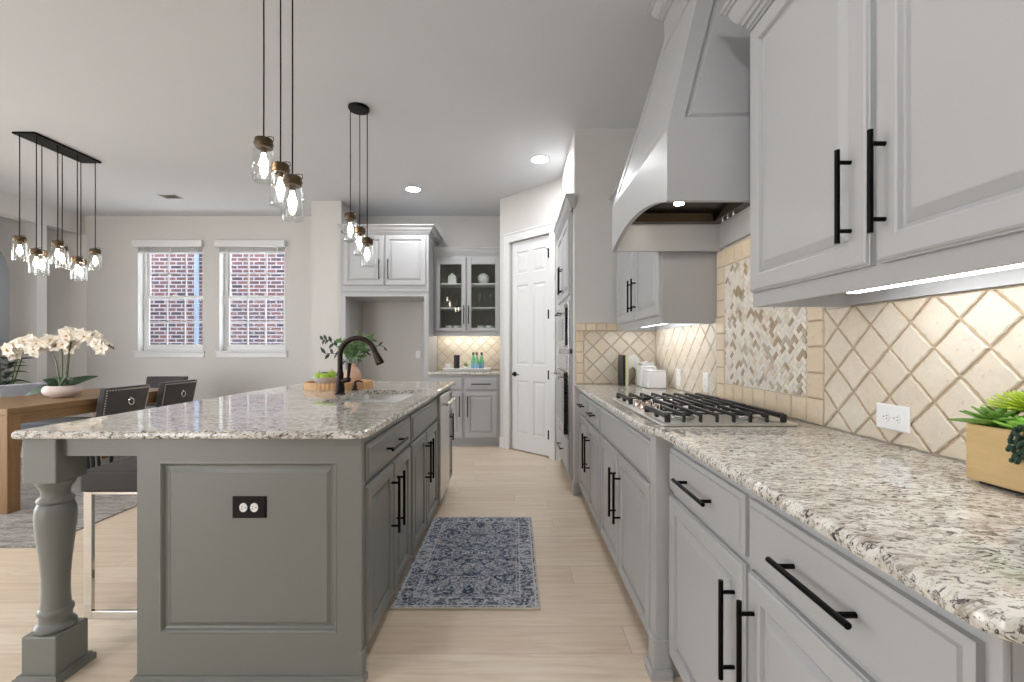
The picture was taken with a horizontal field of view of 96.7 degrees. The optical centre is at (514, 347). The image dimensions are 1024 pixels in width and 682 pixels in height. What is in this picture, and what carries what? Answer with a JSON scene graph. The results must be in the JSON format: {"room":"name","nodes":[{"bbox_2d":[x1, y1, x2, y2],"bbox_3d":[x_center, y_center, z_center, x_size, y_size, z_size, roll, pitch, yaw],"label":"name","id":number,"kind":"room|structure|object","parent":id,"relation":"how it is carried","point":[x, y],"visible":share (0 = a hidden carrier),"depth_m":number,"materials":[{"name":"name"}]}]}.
{"room":"kitchen","nodes":[
{"label":"kitchen","id":0,"kind":"room"},
{"bbox_2d":[0,251,9,384],"bbox_3d":[-7.949,-0.300,6.790,2.099,3.020,0.100,0,0,0],"label":"wall","id":1,"kind":"structure","parent":0,"point":[4,270],"depth_m":6.74,"materials":[{"name":"paint"}]},
{"bbox_2d":[0,190,86,445],"bbox_3d":[-7.485,-0.300,1.920,3.230,3.020,9.840,0,0,0],"label":"wall","id":2,"kind":"structure","parent":0,"point":[39,305],"depth_m":5.71,"materials":[{"name":"paint"}]},
{"bbox_2d":[47,216,499,416],"bbox_3d":[-2.805,-0.300,6.315,8.190,3.020,0.171,0,0,0],"label":"wall","id":3,"kind":"structure","parent":0,"point":[112,291],"depth_m":6.24,"materials":[{"name":"paint"}]},
{"bbox_2d":[133,247,204,356],"bbox_3d":[-4.735,-0.660,6.300,0.970,1.580,0.180,0,0,0],"label":"window","id":4,"kind":"structure","parent":3,"relation":"in","point":[144,349],"depth_m":6.34,"materials":[{"name":"white paint"}]},
{"bbox_2d":[132,240,203,253],"bbox_3d":[-4.735,-1.387,6.237,0.950,0.165,0.115,0,0,0],"label":"window blind","id":5,"kind":"object","parent":4,"relation":"attached to","point":[145,246],"visible":1,"depth_m":6.19,"materials":[{"name":"white paint"}]},
{"bbox_2d":[215,247,286,356],"bbox_3d":[-3.610,-0.660,6.300,0.980,1.580,0.180,0,0,0],"label":"window","id":6,"kind":"structure","parent":3,"relation":"in","point":[225,349],"depth_m":6.34,"materials":[{"name":"white paint"}]},
{"bbox_2d":[214,240,285,253],"bbox_3d":[-3.610,-1.387,6.237,0.960,0.165,0.115,0,0,0],"label":"window blind","id":7,"kind":"object","parent":6,"relation":"attached to","point":[227,246],"visible":1,"depth_m":6.19,"materials":[{"name":"fabric"}]},
{"bbox_2d":[433,247,499,335],"bbox_3d":[-0.622,-0.728,6.039,0.872,1.145,0.398,0,0,0],"label":"upper cabinet","id":8,"kind":"object","parent":3,"relation":"attached to","point":[463,310],"visible":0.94,"depth_m":5.90,"materials":[{"name":"grey paint"}]},
{"bbox_2d":[448,273,456,282],"bbox_3d":[-0.830,-0.919,6.050,0.110,0.148,0.100,0,0,0],"label":"house ornament","id":9,"kind":"object","parent":8,"relation":"on","point":[452,278],"visible":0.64,"depth_m":6.00,"materials":[{"name":"white ceramic"}]},
{"bbox_2d":[440,283,494,286],"bbox_3d":[-0.615,-0.836,6.075,0.797,0.016,0.290,0,0,0],"label":"shelf","id":10,"kind":"object","parent":8,"relation":"attached to","point":[441,284],"depth_m":5.93,"materials":[{"name":"white paint"}]},
{"bbox_2d":[440,307,494,309],"bbox_3d":[-0.615,-0.521,6.075,0.797,0.016,0.290,0,0,0],"label":"shelf","id":11,"kind":"object","parent":8,"relation":"attached to","point":[441,308],"depth_m":5.93,"materials":[{"name":"white paint"}]},
{"bbox_2d":[478,273,488,282],"bbox_3d":[-0.420,-0.920,6.050,0.148,0.150,0.141,0,0,22],"label":"ornament","id":12,"kind":"object","parent":8,"relation":"on","point":[482,278],"visible":0.88,"depth_m":6.00,"materials":[{"name":"white ceramic"}]},
{"bbox_2d":[0,0,663,215],"bbox_3d":[-3.000,-1.840,2.000,12.000,0.060,10.000,0,0,0],"label":"ceiling","id":13,"kind":"structure","parent":0,"point":[460,96],"depth_m":3.27,"materials":[{"name":"paint"}]},
{"bbox_2d":[12,132,101,282],"bbox_3d":[-4.109,-1.218,4.110,0.219,1.181,0.656,0,0,0],"label":"linear chandelier","id":14,"kind":"object","parent":13,"relation":"hanging from","point":[34,137],"visible":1,"depth_m":4.03,"materials":[{"name":"black metal"}]},
{"bbox_2d":[28,254,44,274],"bbox_3d":[-4.050,-0.710,3.850,0.096,0.163,0.096,0,0,0],"label":"glass jar","id":15,"kind":"object","parent":14,"relation":"on","point":[36,263],"depth_m":3.84,"materials":[{"name":"white"}]},
{"bbox_2d":[156,194,183,198],"bbox_3d":[-4.110,-1.804,5.420,0.220,0.011,0.160,0,0,0],"label":"ceiling vent","id":16,"kind":"object","parent":13,"relation":"in","point":[166,196],"visible":1,"depth_m":5.42,"materials":[{"name":"metal"}]},
{"bbox_2d":[252,0,302,221],"bbox_3d":[-1.135,-1.210,2.223,0.263,1.199,0.171,0,0,22],"label":"pendant light","id":17,"kind":"object","parent":13,"relation":"hanging from","point":[265,144],"visible":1,"depth_m":2.21,"materials":[{"name":"glass"}]},
{"bbox_2d":[260,147,266,153],"bbox_3d":[-1.226,-0.963,2.220,0.028,0.025,0.028,0,0,0],"label":"socket","id":18,"kind":"object","parent":17,"relation":"attached to","point":[263,150],"depth_m":2.21,"materials":[{"name":"metal"}]},
{"bbox_2d":[252,147,274,181],"bbox_3d":[-1.226,-0.891,2.220,0.096,0.163,0.096,0,0,0],"label":"glass jar","id":19,"kind":"object","parent":17,"relation":"on","point":[263,163],"depth_m":2.21,"materials":[{"name":"white"}]},
{"bbox_2d":[277,172,283,177],"bbox_3d":[-1.175,-0.865,2.280,0.028,0.025,0.028,0,0,0],"label":"socket","id":20,"kind":"object","parent":17,"relation":"attached to","point":[279,174],"depth_m":2.27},
{"bbox_2d":[281,185,302,221],"bbox_3d":[-1.064,-0.692,2.175,0.096,0.163,0.096,0,0,0],"label":"glass jar","id":21,"kind":"object","parent":17,"relation":"on","point":[292,202],"depth_m":2.16,"materials":[{"name":"white"}]},
{"bbox_2d":[289,185,295,191],"bbox_3d":[-1.064,-0.762,2.175,0.028,0.025,0.028,0,0,0],"label":"socket","id":22,"kind":"object","parent":17,"relation":"attached to","point":[292,188],"depth_m":2.17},
{"bbox_2d":[343,102,373,267],"bbox_3d":[-1.167,-1.207,3.405,0.174,1.204,0.230,0,0,-45],"label":"pendant light","id":23,"kind":"object","parent":13,"relation":"hanging from","point":[357,108],"visible":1,"depth_m":3.41,"materials":[{"name":"black metal"}]},
{"bbox_2d":[343,220,355,241],"bbox_3d":[-1.238,-0.881,3.420,0.096,0.163,0.096,0,0,0],"label":"glass jar","id":24,"kind":"object","parent":23,"relation":"on","point":[350,229],"depth_m":3.41,"materials":[{"name":"white"}]},
{"bbox_2d":[360,246,373,267],"bbox_3d":[-1.098,-0.686,3.380,0.096,0.163,0.096,0,0,0],"label":"glass jar","id":25,"kind":"object","parent":23,"relation":"on","point":[367,254],"depth_m":3.37,"materials":[{"name":"white"}]},
{"bbox_2d":[404,186,421,191],"bbox_3d":[-1.160,-1.806,5.180,0.196,0.007,0.196,0,0,0],"label":"recessed light","id":26,"kind":"object","parent":13,"relation":"in","point":[408,188],"visible":1,"depth_m":5.18,"materials":[{"name":"white paint"}]},
{"bbox_2d":[530,155,549,163],"bbox_3d":[0.240,-1.806,4.360,0.196,0.007,0.196,0,0,0],"label":"recessed light","id":27,"kind":"object","parent":13,"relation":"in","point":[538,159],"visible":1,"depth_m":4.36,"materials":[{"name":"white paint"}]},
{"bbox_2d":[311,201,358,380],"bbox_3d":[-2.322,-0.300,5.920,0.365,3.020,0.640,0,0,0],"label":"wall column","id":28,"kind":"structure","parent":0,"point":[325,215],"depth_m":5.60,"materials":[{"name":"paint"}]},
{"bbox_2d":[0,446,682,681],"bbox_3d":[-3.000,1.235,2.000,12.000,0.050,10.000,0,0,0],"label":"floor","id":29,"kind":"structure","parent":0,"point":[587,627],"depth_m":2.10,"materials":[{"name":"brown wood"}]},
{"bbox_2d":[0,350,29,447],"bbox_3d":[-5.664,0.587,5.035,0.500,1.247,0.466,0,0,0],"label":"potted plant","id":30,"kind":"object","parent":29,"relation":"on","point":[7,374],"visible":0.35,"depth_m":5.10,"materials":[{"name":"green plant"}]},
{"bbox_2d":[11,439,96,681],"bbox_3d":[-1.716,0.768,1.701,0.158,0.883,0.158,0,0,0],"label":"turned post","id":31,"kind":"object","parent":29,"relation":"on","point":[56,648],"visible":0.95,"depth_m":1.66,"materials":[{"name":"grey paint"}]},
{"bbox_2d":[0,456,136,547],"bbox_3d":[-4.140,1.204,4.250,2.500,0.010,3.000,0,0,0],"label":"dining rug","id":32,"kind":"object","parent":29,"relation":"on","point":[16,528],"visible":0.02,"depth_m":3.36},
{"bbox_2d":[0,382,100,465],"bbox_3d":[-4.502,0.774,4.400,0.609,0.851,0.480,0,0,0],"label":"dining chair","id":33,"kind":"object","parent":32,"relation":"on","point":[15,389],"visible":0.35,"depth_m":4.33,"materials":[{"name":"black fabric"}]},
{"bbox_2d":[0,388,157,513],"bbox_3d":[-4.110,0.818,4.140,0.900,0.760,1.720,0,0,0],"label":"dining table","id":34,"kind":"object","parent":32,"relation":"on","point":[14,410],"visible":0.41,"depth_m":3.37,"materials":[{"name":"brown wood"}]},
{"bbox_2d":[0,326,113,397],"bbox_3d":[-4.075,0.120,4.070,0.992,0.634,0.280,0,0,0],"label":"potted orchid","id":35,"kind":"object","parent":34,"relation":"on","point":[67,340],"visible":1,"depth_m":4.02,"materials":[{"name":"plant"}]},
{"bbox_2d":[41,384,82,397],"bbox_3d":[-4.040,0.385,4.060,0.266,0.105,0.266,0,0,0],"label":"bowl","id":36,"kind":"object","parent":34,"relation":"on","point":[50,390],"depth_m":3.98,"materials":[{"name":"ceramic"}]},
{"bbox_2d":[87,384,149,468],"bbox_3d":[-3.799,0.774,4.150,0.609,0.851,0.480,0,0,0],"label":"dining chair","id":37,"kind":"object","parent":32,"relation":"on","point":[114,400],"visible":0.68,"depth_m":4.07,"materials":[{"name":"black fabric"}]},
{"bbox_2d":[109,379,197,462],"bbox_3d":[-3.818,0.774,4.830,0.609,0.851,0.480,0,0,0],"label":"dining chair","id":38,"kind":"object","parent":32,"relation":"on","point":[174,392],"visible":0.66,"depth_m":4.74,"materials":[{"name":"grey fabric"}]},
{"bbox_2d":[145,376,187,408],"bbox_3d":[-4.270,0.774,5.341,0.480,0.851,0.609,0,0,0],"label":"dining chair","id":39,"kind":"object","parent":32,"relation":"on","point":[154,381],"visible":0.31,"depth_m":5.57,"materials":[{"name":"grey fabric"}]},
{"bbox_2d":[80,456,136,618],"bbox_3d":[-1.683,0.877,2.230,0.505,0.665,0.424,0,0,0],"label":"bar stool","id":40,"kind":"object","parent":29,"relation":"on","point":[120,476],"visible":0.3,"depth_m":2.03,"materials":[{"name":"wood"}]},
{"bbox_2d":[130,438,367,681],"bbox_3d":[-0.958,0.768,1.648,0.837,0.883,0.044,0,0,0],"label":"island end panel","id":41,"kind":"object","parent":29,"relation":"on","point":[278,597],"visible":0.97,"depth_m":1.64,"materials":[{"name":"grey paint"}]},
{"bbox_2d":[232,496,266,517],"bbox_3d":[-0.958,0.574,1.640,0.122,0.078,0.008,0,0,0],"label":"power outlet","id":42,"kind":"object","parent":41,"relation":"attached to","point":[242,506],"visible":1,"depth_m":1.64,"materials":[{"name":"black plastic"}]},
{"bbox_2d":[239,503,246,511],"bbox_3d":[-0.978,0.574,1.638,0.028,0.033,0.004,0,0,0],"label":"receptacle","id":43,"kind":"object","parent":42,"relation":"attached to","point":[242,506],"depth_m":1.64,"materials":[{"name":"white plastic"}]},
{"bbox_2d":[250,503,257,511],"bbox_3d":[-0.939,0.574,1.638,0.028,0.033,0.004,0,0,0],"label":"receptacle","id":44,"kind":"object","parent":42,"relation":"attached to","point":[253,506],"depth_m":1.64,"materials":[{"name":"white plastic"}]},
{"bbox_2d":[364,413,410,646],"bbox_3d":[-0.837,0.768,2.034,0.665,0.883,0.727,0,0,0],"label":"base cabinet","id":45,"kind":"object","parent":29,"relation":"on","point":[387,452],"visible":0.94,"depth_m":1.91,"materials":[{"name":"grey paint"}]},
{"bbox_2d":[337,224,442,380],"bbox_3d":[-1.570,-0.145,5.872,1.170,2.710,0.733,0,0,0],"label":"refrigerator surround","id":46,"kind":"object","parent":29,"relation":"on","point":[401,255],"visible":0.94,"depth_m":5.57,"materials":[{"name":"grey paint"}]},
{"bbox_2d":[343,396,437,554],"bbox_3d":[-0.838,0.768,2.817,0.665,0.883,0.835,0,0,0],"label":"base cabinet","id":47,"kind":"object","parent":29,"relation":"on","point":[423,443],"visible":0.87,"depth_m":2.74,"materials":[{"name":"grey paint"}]},
{"bbox_2d":[436,391,454,501],"bbox_3d":[-0.824,0.769,3.469,0.692,0.882,0.463,0,0,0],"label":"dishwasher","id":48,"kind":"object","parent":29,"relation":"on","point":[443,400],"visible":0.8,"depth_m":3.38,"materials":[{"name":"silver metal"}]},
{"bbox_2d":[445,388,453,479],"bbox_3d":[-0.838,0.768,3.841,0.665,0.883,0.278,0,0,0],"label":"base cabinet","id":49,"kind":"object","parent":29,"relation":"on","point":[451,415],"visible":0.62,"depth_m":3.84,"materials":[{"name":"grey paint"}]},
{"bbox_2d":[11,381,454,438],"bbox_3d":[-1.165,0.311,2.837,1.270,0.030,2.445,0,0,0],"label":"countertop","id":50,"kind":"structure","parent":49,"relation":"on","point":[290,411],"depth_m":1.94,"materials":[{"name":"stone"}]},
{"bbox_2d":[304,379,372,390],"bbox_3d":[-1.300,0.271,3.370,0.475,0.050,0.475,0,0,0],"label":"round tray","id":51,"kind":"object","parent":50,"relation":"on","point":[308,385],"visible":0.77,"depth_m":3.17,"materials":[{"name":"brown wood"}]},
{"bbox_2d":[311,377,336,382],"bbox_3d":[-1.385,0.246,3.330,0.200,0.069,0.200,0,0,0],"label":"fruit bowl","id":52,"kind":"object","parent":51,"relation":"on","point":[317,380],"visible":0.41,"depth_m":3.26,"materials":[{"name":"white ceramic"}]},
{"bbox_2d":[314,371,321,377],"bbox_3d":[-1.425,0.200,3.310,0.066,0.072,0.066,0,0,0],"label":"apple","id":53,"kind":"object","parent":52,"relation":"in","point":[317,375],"visible":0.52,"depth_m":3.28,"materials":[{"name":"green food"}]},
{"bbox_2d":[320,372,328,377],"bbox_3d":[-1.380,0.205,3.295,0.066,0.072,0.066,0,0,0],"label":"apple","id":54,"kind":"object","parent":52,"relation":"in","point":[323,375],"visible":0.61,"depth_m":3.27,"materials":[{"name":"green food"}]},
{"bbox_2d":[327,371,335,377],"bbox_3d":[-1.345,0.190,3.340,0.066,0.072,0.066,0,0,0],"label":"apple","id":55,"kind":"object","parent":52,"relation":"in","point":[331,374],"visible":0.7,"depth_m":3.32,"materials":[{"name":"green food"}]},
{"bbox_2d":[344,363,361,382],"bbox_3d":[-1.195,0.197,3.350,0.124,0.168,0.124,0,0,0],"label":"vase","id":56,"kind":"object","parent":51,"relation":"on","point":[355,374],"visible":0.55,"depth_m":3.31,"materials":[{"name":"ceramic"}]},
{"bbox_2d":[320,347,346,363],"bbox_3d":[-1.315,0.087,3.356,0.243,0.190,0.031,0,0,0],"label":"leafy branch","id":57,"kind":"object","parent":56,"relation":"in","point":[322,349],"visible":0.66,"depth_m":3.35,"materials":[{"name":"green plant"}]},
{"bbox_2d":[320,335,349,361],"bbox_3d":[-1.312,0.041,3.337,0.239,0.282,0.037,0,0,0],"label":"leafy branch","id":58,"kind":"object","parent":56,"relation":"in","point":[324,336],"visible":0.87,"depth_m":3.33,"materials":[{"name":"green plant"}]},
{"bbox_2d":[334,338,361,362],"bbox_3d":[-1.219,0.049,3.350,0.190,0.265,0.182,0,0,0],"label":"leafy branch","id":59,"kind":"object","parent":56,"relation":"in","point":[350,346],"visible":0.7,"depth_m":3.33,"materials":[{"name":"green"}]},
{"bbox_2d":[345,331,376,362],"bbox_3d":[-1.135,0.026,3.357,0.217,0.311,0.168,0,0,0],"label":"leafy branch","id":60,"kind":"object","parent":56,"relation":"in","point":[362,346],"visible":0.62,"depth_m":3.35,"materials":[{"name":"green"}]},
{"bbox_2d":[356,342,386,366],"bbox_3d":[-1.070,0.068,3.353,0.254,0.228,0.015,0,0,0],"label":"leafy branch","id":61,"kind":"object","parent":56,"relation":"in","point":[385,349],"visible":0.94,"depth_m":3.35,"materials":[{"name":"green plant"}]},
{"bbox_2d":[352,380,362,390],"bbox_3d":[-1.098,0.259,3.170,0.079,0.074,0.043,0,0,0],"label":"soap dispenser","id":62,"kind":"object","parent":50,"relation":"on","point":[356,381],"visible":1,"depth_m":3.16,"materials":[{"name":"brown metal"}]},
{"bbox_2d":[334,336,383,394],"bbox_3d":[-0.992,0.108,2.900,0.313,0.375,0.068,0,0,0],"label":"faucet","id":63,"kind":"object","parent":50,"relation":"on","point":[340,380],"visible":1,"depth_m":2.88,"materials":[{"name":"brown metal"}]},
{"bbox_2d":[337,394,413,402],"bbox_3d":[-0.853,0.428,2.845,0.435,0.203,0.760,0,0,0],"label":"sink","id":64,"kind":"object","parent":50,"relation":"in","point":[378,398],"visible":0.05,"depth_m":3.22,"materials":[{"name":"metal"}]},
{"bbox_2d":[428,374,499,445],"bbox_3d":[-0.622,0.768,5.869,0.872,0.883,0.738,0,0,0],"label":"base cabinet","id":65,"kind":"object","parent":29,"relation":"on","point":[476,405],"visible":0.69,"depth_m":5.54,"materials":[{"name":"grey paint"}]},
{"bbox_2d":[428,370,499,374],"bbox_3d":[-0.622,0.311,5.883,0.870,0.030,0.707,0,0,0],"label":"countertop","id":66,"kind":"structure","parent":65,"relation":"on","point":[436,372],"depth_m":5.53,"materials":[{"name":"stone"}]},
{"bbox_2d":[442,368,490,371],"bbox_3d":[-0.610,0.275,5.780,0.610,0.042,0.240,0,0,0],"label":"serving tray","id":67,"kind":"object","parent":66,"relation":"on","point":[443,369],"visible":0.94,"depth_m":5.67,"materials":[{"name":"white ceramic"}]},
{"bbox_2d":[445,363,451,367],"bbox_3d":[-0.845,0.240,5.780,0.080,0.085,0.080,0,0,0],"label":"candle jar","id":68,"kind":"object","parent":67,"relation":"on","point":[448,365],"visible":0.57,"depth_m":5.75,"materials":[{"name":"white ceramic"}]},
{"bbox_2d":[454,355,459,367],"bbox_3d":[-0.740,0.186,5.780,0.077,0.194,0.077,0,0,0],"label":"canister","id":69,"kind":"object","parent":67,"relation":"on","point":[456,357],"visible":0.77,"depth_m":5.75,"materials":[{"name":"black metal"}]},
{"bbox_2d":[471,352,474,367],"bbox_3d":[-0.530,0.169,5.790,0.064,0.228,0.064,0,0,0],"label":"glass bottle","id":70,"kind":"object","parent":67,"relation":"on","point":[473,357],"visible":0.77,"depth_m":5.77,"materials":[{"name":"green"}]},
{"bbox_2d":[474,352,478,367],"bbox_3d":[-0.483,0.169,5.730,0.064,0.228,0.064,0,0,0],"label":"glass bottle","id":71,"kind":"object","parent":67,"relation":"on","point":[476,362],"visible":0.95,"depth_m":5.71,"materials":[{"name":"green"}]},
{"bbox_2d":[479,352,483,367],"bbox_3d":[-0.425,0.169,5.790,0.064,0.228,0.064,0,0,0],"label":"glass bottle","id":72,"kind":"object","parent":67,"relation":"on","point":[481,361],"visible":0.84,"depth_m":5.77,"materials":[{"name":"green"}]},
{"bbox_2d":[389,517,540,609],"bbox_3d":[-0.232,1.205,2.670,0.700,0.008,1.140,0,0,0],"label":"kitchen rug","id":73,"kind":"object","parent":29,"relation":"on","point":[459,563],"visible":1,"depth_m":2.47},
{"bbox_2d":[553,193,574,478],"bbox_3d":[0.789,-0.022,4.276,0.759,2.465,1.169,0,0,0],"label":"oven tower","id":74,"kind":"object","parent":29,"relation":"on","point":[563,229],"visible":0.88,"depth_m":3.92,"materials":[{"name":"grey paint"}]},
{"bbox_2d":[551,353,568,436],"bbox_3d":[0.564,0.410,4.346,0.392,0.716,0.809,0,0,0],"label":"wall oven","id":75,"kind":"object","parent":74,"relation":"in","point":[562,373],"visible":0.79,"depth_m":4.06,"materials":[{"name":"metal"}]},
{"bbox_2d":[554,301,568,348],"bbox_3d":[0.580,-0.200,4.346,0.361,0.416,0.809,0,0,0],"label":"microwave oven","id":76,"kind":"object","parent":74,"relation":"in","point":[562,314],"visible":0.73,"depth_m":4.10,"materials":[{"name":"metal"}]},
{"bbox_2d":[577,391,602,530],"bbox_3d":[0.821,0.768,3.253,0.693,0.883,0.992,0,0,0],"label":"base cabinet","id":77,"kind":"object","parent":29,"relation":"on","point":[590,433],"visible":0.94,"depth_m":3.10,"materials":[{"name":"grey paint"}]},
{"bbox_2d":[574,384,1023,644],"bbox_3d":[0.828,0.311,2.116,0.680,0.030,3.263,0,0,0],"label":"countertop","id":78,"kind":"structure","parent":77,"relation":"on","point":[956,540],"depth_m":0.88,"materials":[{"name":"stone"}]},
{"bbox_2d":[618,355,627,385],"bbox_3d":[0.858,0.175,3.625,0.036,0.240,0.170,0,0,0],"label":"cookbook","id":79,"kind":"object","parent":78,"relation":"on","point":[622,359],"visible":1,"depth_m":3.56,"materials":[{"name":"black paper"}]},
{"bbox_2d":[628,354,639,384],"bbox_3d":[0.945,0.173,3.672,0.120,0.245,0.025,0,0,0],"label":"board","id":80,"kind":"object","parent":78,"relation":"on","point":[633,360],"visible":0.62,"depth_m":3.66,"materials":[{"name":"white ceramic"}]},
{"bbox_2d":[638,361,653,365],"bbox_3d":[1.040,0.199,3.615,0.110,0.194,0.110,0,0,0],"label":"canister","id":81,"kind":"object","parent":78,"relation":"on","point":[644,363],"visible":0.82,"depth_m":3.56,"materials":[{"name":"white ceramic"}]},
{"bbox_2d":[637,365,655,386],"bbox_3d":[1.010,0.211,3.490,0.120,0.168,0.120,0,0,0],"label":"canister","id":82,"kind":"object","parent":78,"relation":"on","point":[640,369],"visible":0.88,"depth_m":3.44,"materials":[{"name":"white ceramic"}]},
{"bbox_2d":[643,369,665,388],"bbox_3d":[1.030,0.224,3.360,0.135,0.143,0.135,0,0,0],"label":"canister","id":83,"kind":"object","parent":78,"relation":"on","point":[652,379],"visible":1,"depth_m":3.29,"materials":[{"name":"white ceramic"}]},
{"bbox_2d":[612,392,798,425],"bbox_3d":[0.812,0.273,2.160,0.525,0.045,0.900,0,0,0],"label":"gas cooktop","id":84,"kind":"object","parent":78,"relation":"in","point":[696,409],"visible":1,"depth_m":1.92,"materials":[{"name":"metal"}]},
{"bbox_2d":[947,390,1023,494],"bbox_3d":[1.076,0.193,0.858,0.211,0.206,0.384,0,0,-3],"label":"succulent planter","id":85,"kind":"object","parent":78,"relation":"on","point":[994,437],"visible":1,"depth_m":0.96,"materials":[{"name":"brown wood"}]},
{"bbox_2d":[601,406,649,633],"bbox_3d":[0.822,0.768,2.246,0.693,0.883,1.018,0,0,0],"label":"base cabinet","id":86,"kind":"object","parent":29,"relation":"on","point":[625,449],"visible":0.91,"depth_m":2.08,"materials":[{"name":"grey paint"}]},
{"bbox_2d":[644,434,680,680],"bbox_3d":[0.806,0.768,1.694,0.627,0.883,0.085,0,0,0],"label":"post","id":87,"kind":"object","parent":29,"relation":"on","point":[659,665],"visible":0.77,"depth_m":1.67,"materials":[{"name":"grey paint"}]},
{"bbox_2d":[669,444,752,681],"bbox_3d":[0.841,0.768,1.376,0.653,0.883,0.552,0,0,0],"label":"base cabinet","id":88,"kind":"object","parent":29,"relation":"on","point":[710,564],"visible":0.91,"depth_m":1.33,"materials":[{"name":"grey paint"}]},
{"bbox_2d":[736,493,1023,681],"bbox_3d":[0.841,0.768,0.812,0.653,0.883,0.575,0,0,0],"label":"base cabinet","id":89,"kind":"object","parent":29,"relation":"on","point":[818,611],"visible":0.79,"depth_m":0.78,"materials":[{"name":"grey paint"}]},
{"bbox_3d":[-1.267,0.768,2.825,0.190,0.883,2.309,0,0,0],"label":"wall","id":90,"kind":"structure","parent":29,"relation":"on","visible":0},
{"bbox_2d":[63,439,136,455],"bbox_3d":[-1.554,0.361,2.808,0.382,0.068,2.285,0,0,0],"label":"apron","id":91,"kind":"object","parent":90,"relation":"attached to","point":[71,447],"visible":0.32,"depth_m":1.67,"materials":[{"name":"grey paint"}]},
{"bbox_2d":[500,179,562,460],"bbox_3d":[0.200,-0.300,5.248,0.120,3.020,0.977,0,0,-44],"label":"wall","id":92,"kind":"structure","parent":0,"point":[539,205],"depth_m":5.29,"materials":[{"name":"paint"}]},
{"bbox_2d":[499,437,502,447],"bbox_3d":[-0.159,1.145,5.524,0.012,0.130,0.081,0,0,-44],"label":"baseboard","id":93,"kind":"structure","parent":92,"relation":"attached to","point":[500,438],"depth_m":5.52,"materials":[{"name":"white paint"}]},
{"bbox_2d":[503,221,555,459],"bbox_3d":[0.173,-0.077,5.213,0.086,2.575,0.825,0,0,-44],"label":"door","id":94,"kind":"structure","parent":92,"relation":"in","point":[533,260],"depth_m":5.21,"materials":[{"name":"white paint"}]},
{"bbox_2d":[561,128,655,494],"bbox_3d":[0.830,-0.300,4.349,0.680,3.020,1.222,0,0,0],"label":"wall","id":95,"kind":"structure","parent":0,"point":[596,160],"depth_m":3.75,"materials":[{"name":"paint"}]},
{"bbox_2d":[571,479,579,494],"bbox_3d":[0.504,1.160,3.792,0.058,0.100,0.116,0,0,0],"label":"baseboard","id":96,"kind":"structure","parent":95,"relation":"attached to","point":[575,489],"depth_m":3.73,"materials":[{"name":"grey paint"}]},
{"bbox_2d":[656,236,1023,462],"bbox_3d":[1.224,-0.300,1.695,0.132,3.020,9.090,0,0,0],"label":"wall","id":97,"kind":"structure","parent":0,"point":[938,357],"depth_m":1.53,"materials":[{"name":"tile"}]},
{"bbox_2d":[609,178,716,330],"bbox_3d":[0.970,-0.686,3.144,0.396,1.088,1.188,0,0,0],"label":"upper cabinet","id":98,"kind":"object","parent":97,"relation":"attached to","point":[668,289],"visible":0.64,"depth_m":2.63,"materials":[{"name":"grey paint"}]},
{"bbox_2d":[676,369,680,386],"bbox_3d":[1.155,0.210,3.220,0.008,0.120,0.075,0,0,0],"label":"power outlet","id":99,"kind":"object","parent":97,"relation":"attached to","point":[678,371],"visible":1,"depth_m":3.21,"materials":[{"name":"white plastic"}]},
{"bbox_2d":[612,0,751,251],"bbox_3d":[0.859,-1.171,2.110,0.618,1.276,0.930,0,0,0],"label":"range hood","id":100,"kind":"object","parent":97,"relation":"attached to","point":[684,186],"visible":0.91,"depth_m":1.75,"materials":[{"name":"grey paint"}]},
{"bbox_2d":[674,202,683,205],"bbox_3d":[0.790,-0.716,2.190,0.044,0.050,0.044,0,0,0],"label":"lamp","id":101,"kind":"object","parent":100,"relation":"attached to","point":[675,203],"depth_m":2.19,"materials":[{"name":"beige"}]},
{"bbox_2d":[703,372,708,392],"bbox_3d":[1.155,0.210,2.760,0.008,0.120,0.075,0,0,0],"label":"power outlet","id":102,"kind":"object","parent":97,"relation":"attached to","point":[705,375],"visible":1,"depth_m":2.74,"materials":[{"name":"white plastic"}]},
{"bbox_2d":[720,0,1023,306],"bbox_3d":[0.959,-0.686,1.022,0.418,1.088,1.285,0,0,0],"label":"upper cabinet","id":103,"kind":"object","parent":97,"relation":"attached to","point":[887,136],"visible":1,"depth_m":1.05,"materials":[{"name":"grey paint"}]},
{"bbox_2d":[847,263,1023,292],"bbox_3d":[1.000,-0.171,0.925,0.030,0.018,0.850,0,0,0],"label":"light","id":104,"kind":"object","parent":103,"relation":"attached to","point":[1021,264],"visible":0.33,"depth_m":1.05,"materials":[{"name":"white"}]},
{"bbox_2d":[876,402,909,433],"bbox_3d":[1.155,0.213,1.395,0.008,0.078,0.122,0,0,0],"label":"power outlet","id":105,"kind":"object","parent":97,"relation":"attached to","point":[888,416],"visible":1,"depth_m":1.39,"materials":[{"name":"white plastic"}]},
{"bbox_2d":[882,411,889,421],"bbox_3d":[1.153,0.213,1.415,0.004,0.033,0.028,0,0,0],"label":"receptacle","id":106,"kind":"object","parent":105,"relation":"attached to","point":[885,414],"depth_m":1.41,"materials":[{"name":"white plastic"}]},
{"bbox_2d":[892,413,899,423],"bbox_3d":[1.153,0.213,1.375,0.004,0.033,0.028,0,0,0],"label":"receptacle","id":107,"kind":"object","parent":105,"relation":"attached to","point":[895,416],"depth_m":1.38,"materials":[{"name":"white plastic"}]},
{"label":"outside","id":108,"kind":"structure","parent":0,"visible":0},
{"bbox_2d":[150,254,283,344],"bbox_3d":[-7.000,-0.590,8.700,10.000,5.600,0.200,0,0,0],"label":"brick wall","id":109,"kind":"structure","parent":108,"point":[159,262],"depth_m":8.60,"materials":[{"name":"brick"}]},
{"bbox_2d":[194,254,198,344],"bbox_3d":[-5.980,-0.590,8.550,0.074,5.600,0.074,0,0,23],"label":"downspout","id":110,"kind":"object","parent":109,"relation":"attached to","point":[196,256],"visible":0.31,"depth_m":8.52,"materials":[{"name":"metal"}]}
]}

